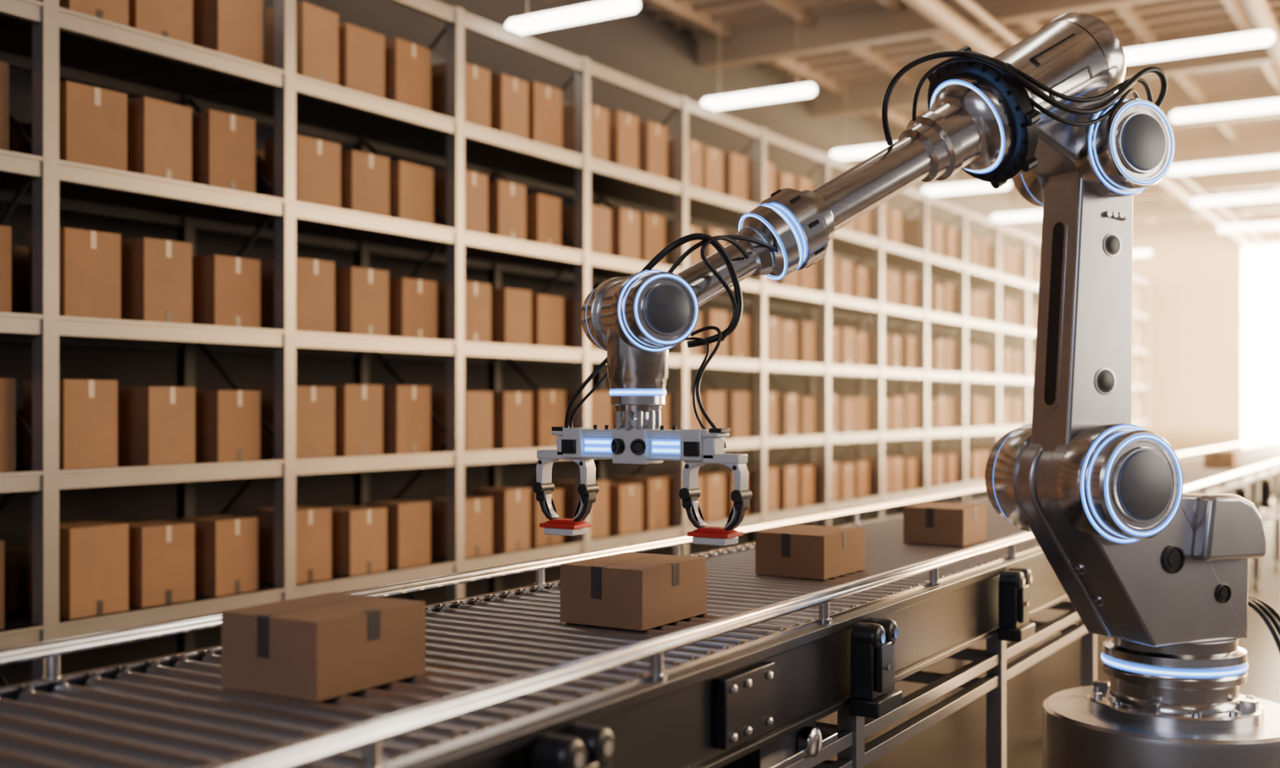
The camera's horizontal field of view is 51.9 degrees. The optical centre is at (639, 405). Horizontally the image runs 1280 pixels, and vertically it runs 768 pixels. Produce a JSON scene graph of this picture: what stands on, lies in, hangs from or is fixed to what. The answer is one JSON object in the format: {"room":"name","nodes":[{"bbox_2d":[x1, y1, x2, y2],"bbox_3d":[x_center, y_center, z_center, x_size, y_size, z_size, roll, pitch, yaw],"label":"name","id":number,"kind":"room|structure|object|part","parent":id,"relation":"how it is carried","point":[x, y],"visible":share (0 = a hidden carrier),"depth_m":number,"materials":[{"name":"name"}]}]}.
{"room":"workspace","nodes":[
{"label":"workspace","id":0,"kind":"room"},
{"bbox_2d":[0,0,1043,686],"bbox_3d":[3.039,-1.650,23.474,0.200,7.900,49.000,0,0,32],"label":"wall","id":1,"kind":"structure","parent":0,"point":[638,46],"depth_m":15.38,"materials":[{"name":"beige paint"}]},
{"bbox_2d":[546,0,1279,239],"bbox_3d":[10.470,-5.350,17.632,18.600,0.500,47.000,0,0,32],"label":"ceiling","id":2,"kind":"structure","parent":0,"point":[855,28],"depth_m":20.24,"materials":[{"name":"beige paint"}]},
{"bbox_2d":[505,0,639,34],"bbox_3d":[-0.691,-4.702,13.182,1.600,1.775,0.170,0,0,32],"label":"ceiling light","id":3,"kind":"object","parent":2,"relation":"hanging from","point":[602,10],"visible":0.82,"depth_m":13.10,"materials":[{"name":"white plastic"}]},
{"bbox_2d":[701,0,816,110],"bbox_3d":[1.488,-4.702,16.655,1.600,1.775,0.170,0,0,32],"label":"ceiling light","id":4,"kind":"object","parent":2,"relation":"hanging from","point":[808,90],"visible":0.85,"depth_m":16.56,"materials":[{"name":"white plastic"}]},
{"bbox_2d":[831,39,914,159],"bbox_3d":[3.667,-4.702,20.129,1.600,1.775,0.170,0,0,32],"label":"ceiling light","id":5,"kind":"object","parent":2,"relation":"hanging from","point":[846,153],"visible":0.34,"depth_m":20.27,"materials":[{"name":"white plastic"}]},
{"bbox_2d":[639,0,1279,183],"bbox_3d":[11.002,-5.700,18.479,19.000,0.200,49.000,0,0,32],"label":"ceiling beams","id":6,"kind":"structure","parent":2,"relation":"attached to","point":[841,2],"depth_m":19.53,"materials":[{"name":"beige metal"}]},
{"bbox_2d":[922,180,1010,195],"bbox_3d":[5.846,-4.702,23.602,1.600,1.775,0.170,0,0,32],"label":"ceiling light","id":7,"kind":"object","parent":2,"relation":"hanging from","point":[976,186],"visible":0.61,"depth_m":23.58,"materials":[{"name":"white plastic"}]},
{"bbox_2d":[991,210,1043,222],"bbox_3d":[8.024,-4.702,27.075,1.600,1.775,0.170,0,0,32],"label":"ceiling light","id":8,"kind":"object","parent":2,"relation":"hanging from","point":[1029,215],"visible":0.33,"depth_m":27.14,"materials":[{"name":"white plastic"}]},
{"bbox_2d":[1132,249,1151,257],"bbox_3d":[12.382,-4.702,34.021,1.600,1.775,0.170,0,0,32],"label":"ceiling light","id":9,"kind":"object","parent":2,"relation":"hanging from","point":[1137,253],"visible":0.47,"depth_m":33.66,"materials":[{"name":"white plastic"}]},
{"bbox_2d":[1123,0,1275,64],"bbox_3d":[6.019,-4.702,14.356,1.640,1.775,0.170,0,0,32],"label":"ceiling light","id":10,"kind":"object","parent":2,"relation":"hanging from","point":[1263,37],"visible":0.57,"depth_m":14.26,"materials":[{"name":"white plastic"}]},
{"bbox_2d":[1167,79,1279,175],"bbox_3d":[9.863,-4.702,21.200,2.600,1.775,0.170,0,0,32],"label":"ceiling light","id":11,"kind":"object","parent":2,"relation":"hanging from","point":[1273,161],"visible":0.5,"depth_m":21.38,"materials":[{"name":"white plastic"}]},
{"bbox_2d":[1169,0,1279,123],"bbox_3d":[8.027,-4.702,17.275,2.000,1.775,0.170,0,0,32],"label":"ceiling light","id":12,"kind":"object","parent":2,"relation":"hanging from","point":[1190,114],"visible":0.93,"depth_m":17.42,"materials":[{"name":"white plastic"}]},
{"bbox_2d":[1191,191,1279,206],"bbox_3d":[11.724,-4.702,24.636,2.600,1.775,0.170,0,0,32],"label":"ceiling light","id":13,"kind":"object","parent":2,"relation":"hanging from","point":[1273,196],"visible":0.92,"depth_m":24.84,"materials":[{"name":"white plastic"}]},
{"bbox_2d":[1217,221,1279,232],"bbox_3d":[13.910,-4.702,28.459,2.600,1.775,0.170,0,0,32],"label":"ceiling light","id":14,"kind":"object","parent":2,"relation":"hanging from","point":[1266,225],"visible":0.91,"depth_m":28.75,"materials":[{"name":"white plastic"}]},
{"bbox_2d":[1241,189,1279,251],"bbox_3d":[16.038,-4.702,31.964,2.600,1.775,0.170,0,0,32],"label":"ceiling light","id":15,"kind":"object","parent":2,"relation":"hanging from","point":[1264,246],"visible":0.91,"depth_m":32.39,"materials":[{"name":"white plastic"}]},
{"bbox_2d":[816,499,1279,767],"bbox_3d":[11.002,2.400,18.479,19.000,0.200,49.000,0,0,32],"label":"floor","id":16,"kind":"structure","parent":0,"point":[958,740],"depth_m":10.41,"materials":[{"name":"concrete"}]},
{"bbox_2d":[0,0,1148,686],"bbox_3d":[3.800,-0.650,21.724,1.310,5.900,38.845,0,0,32],"label":"rack","id":17,"kind":"object","parent":16,"relation":"on","point":[51,42],"visible":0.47,"depth_m":11.92,"materials":[{"name":"metal"}]},
{"bbox_2d":[0,0,1142,629],"bbox_3d":[3.795,-0.907,21.715,1.050,4.650,38.323,0,0,32],"label":"cardboard boxes","id":18,"kind":"object","parent":17,"relation":"on","point":[106,566],"visible":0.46,"depth_m":11.16,"materials":[{"name":"beige cardboard"}]},
{"bbox_2d":[0,435,1279,767],"bbox_3d":[6.621,1.532,16.210,1.910,1.537,37.500,0,0,32],"label":"conveyor","id":19,"kind":"object","parent":16,"relation":"on","point":[745,682],"visible":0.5,"depth_m":4.83,"materials":[{"name":"silver metal"}]},
{"bbox_2d":[221,592,425,702],"bbox_3d":[-1.030,0.778,4.312,0.422,0.242,0.501,0,0,31],"label":"cardboard box","id":20,"kind":"object","parent":19,"relation":"on","point":[320,647],"visible":1,"depth_m":4.15,"materials":[{"name":"brown cardboard"}]},
{"bbox_2d":[560,551,706,631],"bbox_3d":[-0.021,0.778,5.577,0.402,0.242,0.532,0,0,32],"label":"cardboard box","id":21,"kind":"object","parent":19,"relation":"on","point":[634,591],"visible":1,"depth_m":5.40,"materials":[{"name":"brown cardboard"}]},
{"bbox_2d":[755,524,864,579],"bbox_3d":[0.924,0.786,7.108,0.402,0.226,0.522,0,0,33],"label":"cardboard box","id":22,"kind":"object","parent":19,"relation":"on","point":[797,551],"visible":1,"depth_m":6.93,"materials":[{"name":"brown cardboard"}]},
{"bbox_2d":[902,502,986,546],"bbox_3d":[2.020,0.781,8.703,0.402,0.236,0.501,0,0,31],"label":"cardboard box","id":23,"kind":"object","parent":19,"relation":"on","point":[952,524],"visible":1,"depth_m":8.51,"materials":[{"name":"brown cardboard"}]},
{"bbox_2d":[1203,450,1239,468],"bbox_3d":[8.445,0.781,19.107,0.402,0.236,0.552,0,0,32],"label":"cardboard box","id":24,"kind":"object","parent":19,"relation":"on","point":[1211,459],"visible":1,"depth_m":18.89,"materials":[{"name":"brown cardboard"}]},
{"bbox_2d":[532,12,1279,767],"bbox_3d":[1.931,0.163,6.465,4.802,4.275,1.320,0,0,-27],"label":"robotic arm","id":25,"kind":"object","parent":16,"relation":"on","point":[1150,566],"visible":1,"depth_m":6.39},
{"bbox_2d":[585,290,601,347],"bbox_3d":[-0.105,-0.395,5.879,0.341,0.341,0.121,0,0,-24],"label":"ring light","id":26,"kind":"object","parent":25,"relation":"attached to","point":[588,334],"depth_m":5.81,"materials":[{"name":"blue"}]},
{"bbox_2d":[608,388,666,395],"bbox_3d":[-0.009,-0.055,5.664,0.246,0.030,0.246,0,0,-24],"label":"ring light","id":27,"kind":"object","parent":25,"relation":"on","point":[613,392],"depth_m":5.56,"materials":[{"name":"blue"}]},
{"bbox_3d":[-0.009,0.338,5.664,1.036,0.475,0.150,0,0,32],"label":"gripper frame","id":28,"kind":"part","parent":25,"relation":"part of","materials":[{"name":"white plastic"}]},
{"bbox_2d":[617,270,697,351],"bbox_3d":[0.086,-0.395,5.450,0.341,0.341,0.121,0,0,-24],"label":"ring light","id":29,"kind":"object","parent":25,"relation":"attached to","point":[658,309],"depth_m":5.40,"materials":[{"name":"blue"}]},
{"bbox_2d":[992,431,1013,517],"bbox_3d":[2.073,0.380,7.002,0.577,0.577,0.127,0,0,-24],"label":"ring light","id":30,"kind":"object","parent":25,"relation":"attached to","point":[997,448],"depth_m":6.87,"materials":[{"name":"blue"}]},
{"bbox_2d":[1021,174,1043,204],"bbox_3d":[2.158,-1.270,6.963,0.473,0.473,0.124,0,0,-24],"label":"ring light","id":31,"kind":"object","parent":25,"relation":"attached to","point":[1027,193],"depth_m":6.88,"materials":[{"name":"blue"}]},
{"bbox_3d":[1.972,-1.582,6.546,0.886,0.786,0.510,0,0,-24],"label":"forearm motor","id":32,"kind":"part","parent":25,"relation":"part of","materials":[{"name":"metal"}]},
{"bbox_2d":[1088,97,1173,195],"bbox_3d":[2.406,-1.270,6.406,0.473,0.473,0.124,0,0,-24],"label":"ring light","id":33,"kind":"object","parent":25,"relation":"attached to","point":[1131,144],"depth_m":6.34,"materials":[{"name":"blue"}]},
{"bbox_2d":[1080,424,1182,543],"bbox_3d":[2.378,0.380,6.317,0.577,0.577,0.127,0,0,-24],"label":"ring light","id":34,"kind":"object","parent":25,"relation":"attached to","point":[1131,477],"depth_m":6.25,"materials":[{"name":"blue"}]},
{"bbox_2d":[1101,652,1248,678],"bbox_3d":[2.804,1.342,6.917,0.716,0.040,0.716,0,0,-24],"label":"ring light","id":35,"kind":"object","parent":25,"relation":"attached to","point":[1131,668],"depth_m":6.63,"materials":[{"name":"blue"}]},
{"bbox_3d":[2.983,0.615,6.663,0.430,0.330,0.110,0,0,-24],"label":"motor","id":36,"kind":"part","parent":25,"relation":"part of","materials":[{"name":"paint"}]},
{"bbox_2d":[1132,229,1279,459],"bbox_3d":[23.038,-1.650,37.666,18.600,7.900,0.300,0,0,32],"label":"wall","id":37,"kind":"structure","parent":0,"point":[1193,279],"depth_m":41.11,"materials":[{"name":"paint"}]},
{"bbox_2d":[901,0,1279,245],"bbox_3d":[7.590,-4.930,19.439,3.660,0.280,47.000,0,0,32],"label":"pipes","id":38,"kind":"object","parent":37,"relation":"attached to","point":[1261,17],"visible":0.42,"depth_m":17.25,"materials":[{"name":"white metal"}]},
{"bbox_2d":[1238,245,1279,448],"bbox_3d":[22.657,-1.600,37.905,9.900,6.600,0.200,0,0,32],"label":"window","id":39,"kind":"structure","parent":37,"relation":"in","point":[1259,271],"depth_m":40.30,"materials":[{"name":"white glass"}]}
]}

